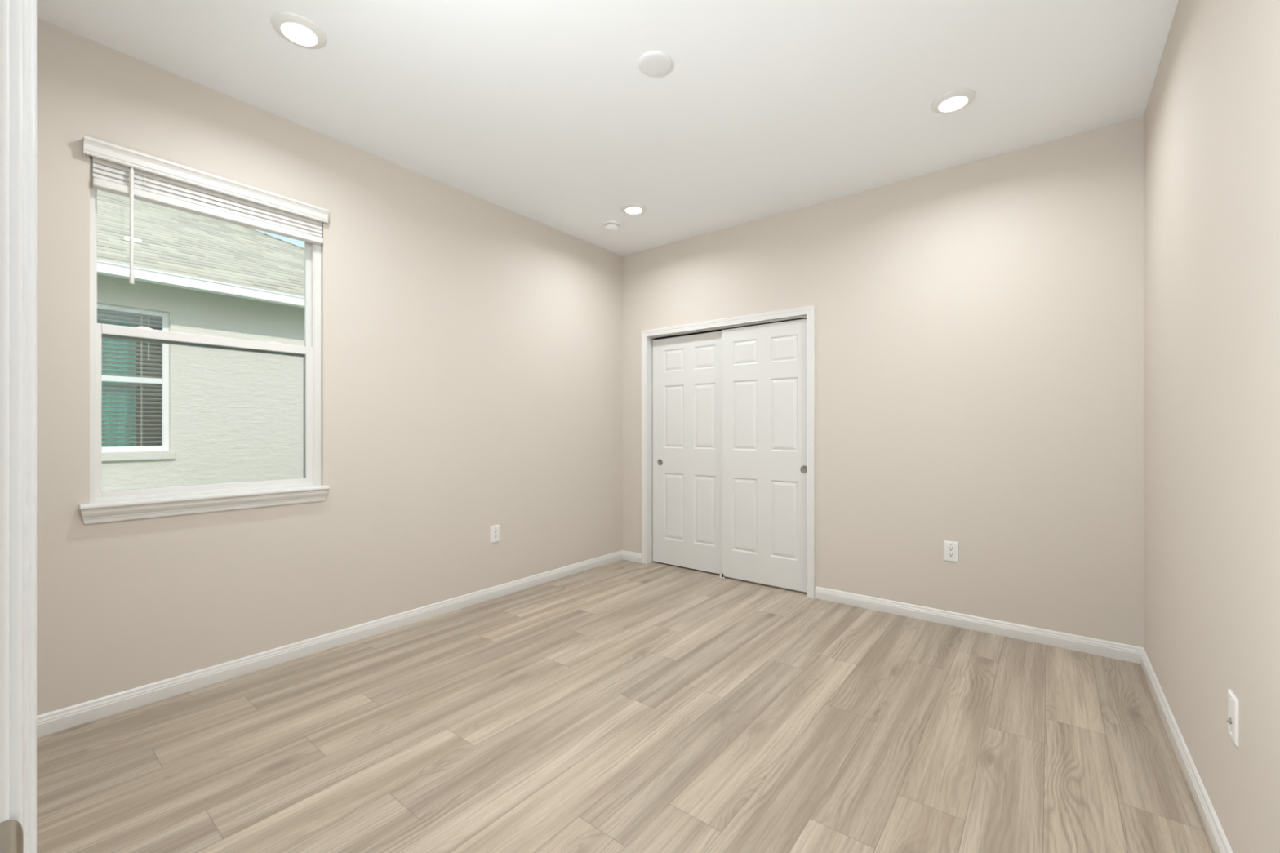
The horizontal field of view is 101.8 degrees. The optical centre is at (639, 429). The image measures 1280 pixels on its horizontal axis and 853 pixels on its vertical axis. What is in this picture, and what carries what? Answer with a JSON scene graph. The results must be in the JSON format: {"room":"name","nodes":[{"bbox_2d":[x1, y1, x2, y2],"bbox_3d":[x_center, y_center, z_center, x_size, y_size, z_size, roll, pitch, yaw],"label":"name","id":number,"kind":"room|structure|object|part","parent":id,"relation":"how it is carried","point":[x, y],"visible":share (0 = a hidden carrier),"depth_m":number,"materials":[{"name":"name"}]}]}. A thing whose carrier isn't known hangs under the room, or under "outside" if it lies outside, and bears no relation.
{"room":"empty bedroom","nodes":[
{"label":"empty bedroom","id":0,"kind":"room"},
{"bbox_2d":[36,17,622,715],"bbox_3d":[-1.377,-0.206,3.466,0.160,2.840,3.951,0,0,38],"label":"wall","id":1,"kind":"structure","parent":0,"point":[471,345],"depth_m":2.96,"materials":[{"name":"beige paint"}]},
{"bbox_2d":[79,155,329,524],"bbox_3d":[-2.055,-0.400,2.536,0.178,1.582,0.933,0,0,38],"label":"window","id":2,"kind":"structure","parent":1,"relation":"in","point":[104,506],"depth_m":2.48,"materials":[{"name":"white plastic"}]},
{"bbox_3d":[-2.094,-0.797,2.571,0.022,0.762,0.844,0,0,38],"label":"sash","id":3,"kind":"part","parent":2,"relation":"part of","materials":[{"name":"white plastic"}]},
{"bbox_3d":[-2.018,0.318,2.506,0.082,0.018,0.932,0,0,38],"label":"sill","id":4,"kind":"part","parent":2,"relation":"part of","materials":[{"name":"white paint"}]},
{"bbox_3d":[-2.070,-0.072,2.547,0.038,0.762,0.837,0,0,38],"label":"sash","id":5,"kind":"part","parent":2,"relation":"part of","materials":[{"name":"white plastic"}]},
{"bbox_2d":[82,135,328,284],"bbox_3d":[-2.014,-0.914,2.507,0.082,0.570,0.919,0,0,38],"label":"window blind","id":6,"kind":"object","parent":2,"relation":"attached to","point":[111,162],"visible":1,"depth_m":2.42,"materials":[{"name":"white plastic"}]},
{"bbox_3d":[-2.023,-1.033,2.521,0.052,0.032,0.874,0,0,38],"label":"rail","id":7,"kind":"part","parent":6,"relation":"part of","materials":[{"name":"white plastic"}]},
{"bbox_2d":[36,550,622,737],"bbox_3d":[-1.309,1.172,3.412,0.014,0.083,3.721,0,0,38],"label":"baseboard","id":8,"kind":"structure","parent":1,"relation":"attached to","point":[55,721],"depth_m":2.67,"materials":[{"name":"white paint"}]},
{"bbox_2d":[490,524,499,542],"bbox_3d":[-1.045,0.753,3.753,0.008,0.122,0.078,0,0,38],"label":"wall outlet","id":9,"kind":"object","parent":1,"relation":"attached to","point":[495,530],"visible":1,"depth_m":3.75,"materials":[{"name":"white plastic"}]},
{"bbox_2d":[493,528,497,538],"bbox_3d":[-1.042,0.753,3.751,0.002,0.068,0.034,0,0,38],"label":"receptacle","id":10,"kind":"object","parent":9,"relation":"attached to","point":[495,531],"depth_m":3.75,"materials":[{"name":"white plastic"}]},
{"bbox_2d":[36,0,1178,256],"bbox_3d":[0.157,-1.649,1.679,4.780,0.075,6.335,0,0,38],"label":"ceiling","id":11,"kind":"structure","parent":0,"point":[545,112],"depth_m":2.45,"materials":[{"name":"white paint"}]},
{"bbox_2d":[271,12,326,48],"bbox_3d":[-1.389,-1.618,2.122,0.191,0.017,0.191,0,0,38],"label":"recessed light","id":12,"kind":"object","parent":11,"relation":"in","point":[297,29],"visible":1,"depth_m":2.10,"materials":[{"name":"white paint"}]},
{"bbox_2d":[603,221,620,231],"bbox_3d":[-0.225,-1.602,4.127,0.134,0.050,0.134,0,0,38],"label":"smoke detector","id":13,"kind":"object","parent":11,"relation":"attached to","point":[611,226],"visible":1,"depth_m":4.09,"materials":[{"name":"white plastic"}]},
{"bbox_2d":[621,203,646,214],"bbox_3d":[-0.046,-1.618,3.832,0.191,0.017,0.191,0,0,38],"label":"recessed light","id":14,"kind":"object","parent":11,"relation":"in","point":[629,208],"visible":1,"depth_m":3.81,"materials":[{"name":"white paint"}]},
{"bbox_2d":[930,88,976,114],"bbox_3d":[1.551,-1.618,2.578,0.191,0.017,0.191,0,0,38],"label":"recessed light","id":15,"kind":"object","parent":11,"relation":"in","point":[957,100],"visible":1,"depth_m":2.56,"materials":[{"name":"white paint"}]},
{"bbox_2d":[36,559,1214,852],"bbox_3d":[0.164,1.214,1.591,4.620,0.001,6.205,0,0,38],"label":"floor","id":16,"kind":"structure","parent":0,"point":[621,706],"depth_m":2.04,"materials":[{"name":"beige wood"}]},
{"bbox_2d":[654,317,806,339],"bbox_3d":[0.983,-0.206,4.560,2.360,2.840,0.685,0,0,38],"label":"door track","id":17,"kind":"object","parent":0,"point":[720,330],"depth_m":5.11,"materials":[{"name":"white metal"}]},
{"bbox_2d":[622,115,1143,647],"bbox_3d":[1.259,-0.206,3.834,3.531,2.840,0.115,0,0,38],"label":"wall","id":18,"kind":"structure","parent":0,"point":[979,325],"depth_m":3.18,"materials":[{"name":"beige paint"}]},
{"bbox_2d":[622,550,641,563],"bbox_3d":[-0.076,1.172,4.801,0.236,0.083,0.014,0,0,38],"label":"baseboard","id":19,"kind":"structure","parent":18,"relation":"attached to","point":[627,555],"depth_m":4.79,"materials":[{"name":"white paint"}]},
{"bbox_2d":[653,331,721,573],"bbox_3d":[0.427,0.192,4.527,0.766,2.017,0.038,0,0,38],"label":"door","id":20,"kind":"structure","parent":18,"relation":"in","point":[687,369],"depth_m":4.52,"materials":[{"name":"white paint"}]},
{"bbox_3d":[0.181,0.296,4.700,0.060,0.060,0.005,0,0,38],"label":"finger pull","id":21,"kind":"part","parent":20,"relation":"part of","materials":[{"name":"silver metal"}]},
{"bbox_2d":[641,305,814,598],"bbox_3d":[0.672,0.159,4.285,1.580,2.109,0.131,0,0,38],"label":"door frame","id":22,"kind":"structure","parent":18,"relation":"attached to","point":[648,336],"depth_m":4.25,"materials":[{"name":"white paint"}]},
{"bbox_2d":[721,319,806,592],"bbox_3d":[0.965,0.192,4.058,0.728,2.017,0.038,0,0,38],"label":"door","id":23,"kind":"structure","parent":18,"relation":"in","point":[764,366],"depth_m":4.04,"materials":[{"name":"white paint"}]},
{"bbox_3d":[1.211,0.296,3.844,0.060,0.060,0.005,0,0,38],"label":"finger pull","id":24,"kind":"part","parent":23,"relation":"part of","materials":[{"name":"silver metal"}]},
{"bbox_2d":[943,540,958,562],"bbox_3d":[1.929,0.756,3.228,0.078,0.122,0.008,0,0,38],"label":"wall outlet","id":25,"kind":"object","parent":18,"relation":"attached to","point":[950,548],"visible":1,"depth_m":3.23,"materials":[{"name":"white plastic"}]},
{"bbox_2d":[947,545,954,557],"bbox_3d":[1.928,0.756,3.226,0.034,0.068,0.002,0,0,38],"label":"receptacle","id":26,"kind":"object","parent":25,"relation":"attached to","point":[950,548],"depth_m":3.23,"materials":[{"name":"white plastic"}]},
{"bbox_2d":[814,586,1142,663],"bbox_3d":[1.934,1.172,3.222,1.712,0.083,0.014,0,0,38],"label":"baseboard","id":27,"kind":"structure","parent":18,"relation":"attached to","point":[1117,651],"depth_m":3.10,"materials":[{"name":"white paint"}]},
{"bbox_2d":[1143,0,1279,852],"bbox_3d":[1.508,-0.206,1.200,0.115,2.840,3.951,0,0,38],"label":"wall","id":28,"kind":"structure","parent":0,"point":[1211,116],"depth_m":1.51,"materials":[{"name":"beige paint"}]},
{"bbox_2d":[1140,647,1232,852],"bbox_3d":[1.457,1.172,1.239,0.014,0.083,3.721,0,0,38],"label":"baseboard","id":29,"kind":"structure","parent":28,"relation":"attached to","point":[1218,839],"depth_m":1.78,"materials":[{"name":"white paint"}]},
{"bbox_2d":[1226,688,1239,746],"bbox_3d":[1.569,0.762,1.382,0.013,0.118,0.076,0,0,38],"label":"cable plate","id":30,"kind":"object","parent":28,"relation":"attached to","point":[1233,719],"visible":1,"depth_m":1.37,"materials":[{"name":"white plastic"}]},
{"bbox_3d":[-1.111,-0.206,0.817,3.531,2.840,0.115,0,0,38],"label":"wall","id":31,"kind":"structure","parent":0,"visible":0},
{"bbox_2d":[0,0,36,852],"bbox_3d":[-0.175,0.160,0.091,0.888,2.107,0.130,0,0,38],"label":"door frame","id":32,"kind":"structure","parent":31,"relation":"attached to","point":[18,18],"depth_m":0.37,"materials":[{"name":"white paint"}]},
{"bbox_2d":[0,819,22,852],"bbox_3d":[-0.455,0.309,0.351,0.005,0.070,0.051,0,0,32],"label":"strike plate","id":33,"kind":"object","parent":32,"relation":"attached to","point":[11,830],"visible":1,"depth_m":0.37,"materials":[{"name":"silver metal"}]},
{"label":"outside","id":34,"kind":"structure","parent":0,"visible":0},
{"bbox_3d":[-12.787,1.464,13.224,29.840,0.100,55.000,0,0,38],"label":"ground","id":35,"kind":"structure","parent":34,"visible":0},
{"bbox_2d":[97,177,304,490],"bbox_3d":[-10.195,-1.319,6.100,10.029,5.466,15.799,0,0,38],"label":"neighbouring house","id":36,"kind":"structure","parent":35,"relation":"on","point":[228,415],"depth_m":5.89,"materials":[{"name":"paint"}]},
{"bbox_2d":[97,311,136,446],"bbox_3d":[-5.498,-0.501,5.184,0.062,1.440,0.700,0,0,38],"label":"curtain","id":37,"kind":"object","parent":36,"relation":"hanging from","point":[99,313],"visible":0.02,"depth_m":5.36,"materials":[{"name":"teal fabric"}]},
{"bbox_2d":[97,309,161,447],"bbox_3d":[-5.370,-0.511,5.215,0.057,1.420,0.908,0,0,38],"label":"window blind","id":38,"kind":"object","parent":36,"relation":"attached to","point":[141,320],"visible":0.41,"depth_m":5.38,"materials":[{"name":"dark gray blind slats"},{"name":"teal fabric"}]},
{"bbox_3d":[-5.364,-0.511,5.191,0.001,1.420,0.576,0,0,38],"label":"ladder cord","id":39,"kind":"part","parent":38,"relation":"part of","materials":[{"name":"white fabric"}]},
{"bbox_3d":[-5.239,0.269,5.112,0.045,0.080,1.008,0,0,38],"label":"stucco sill","id":40,"kind":"part","parent":36,"relation":"part of","materials":[{"name":"white paint"}]}
]}

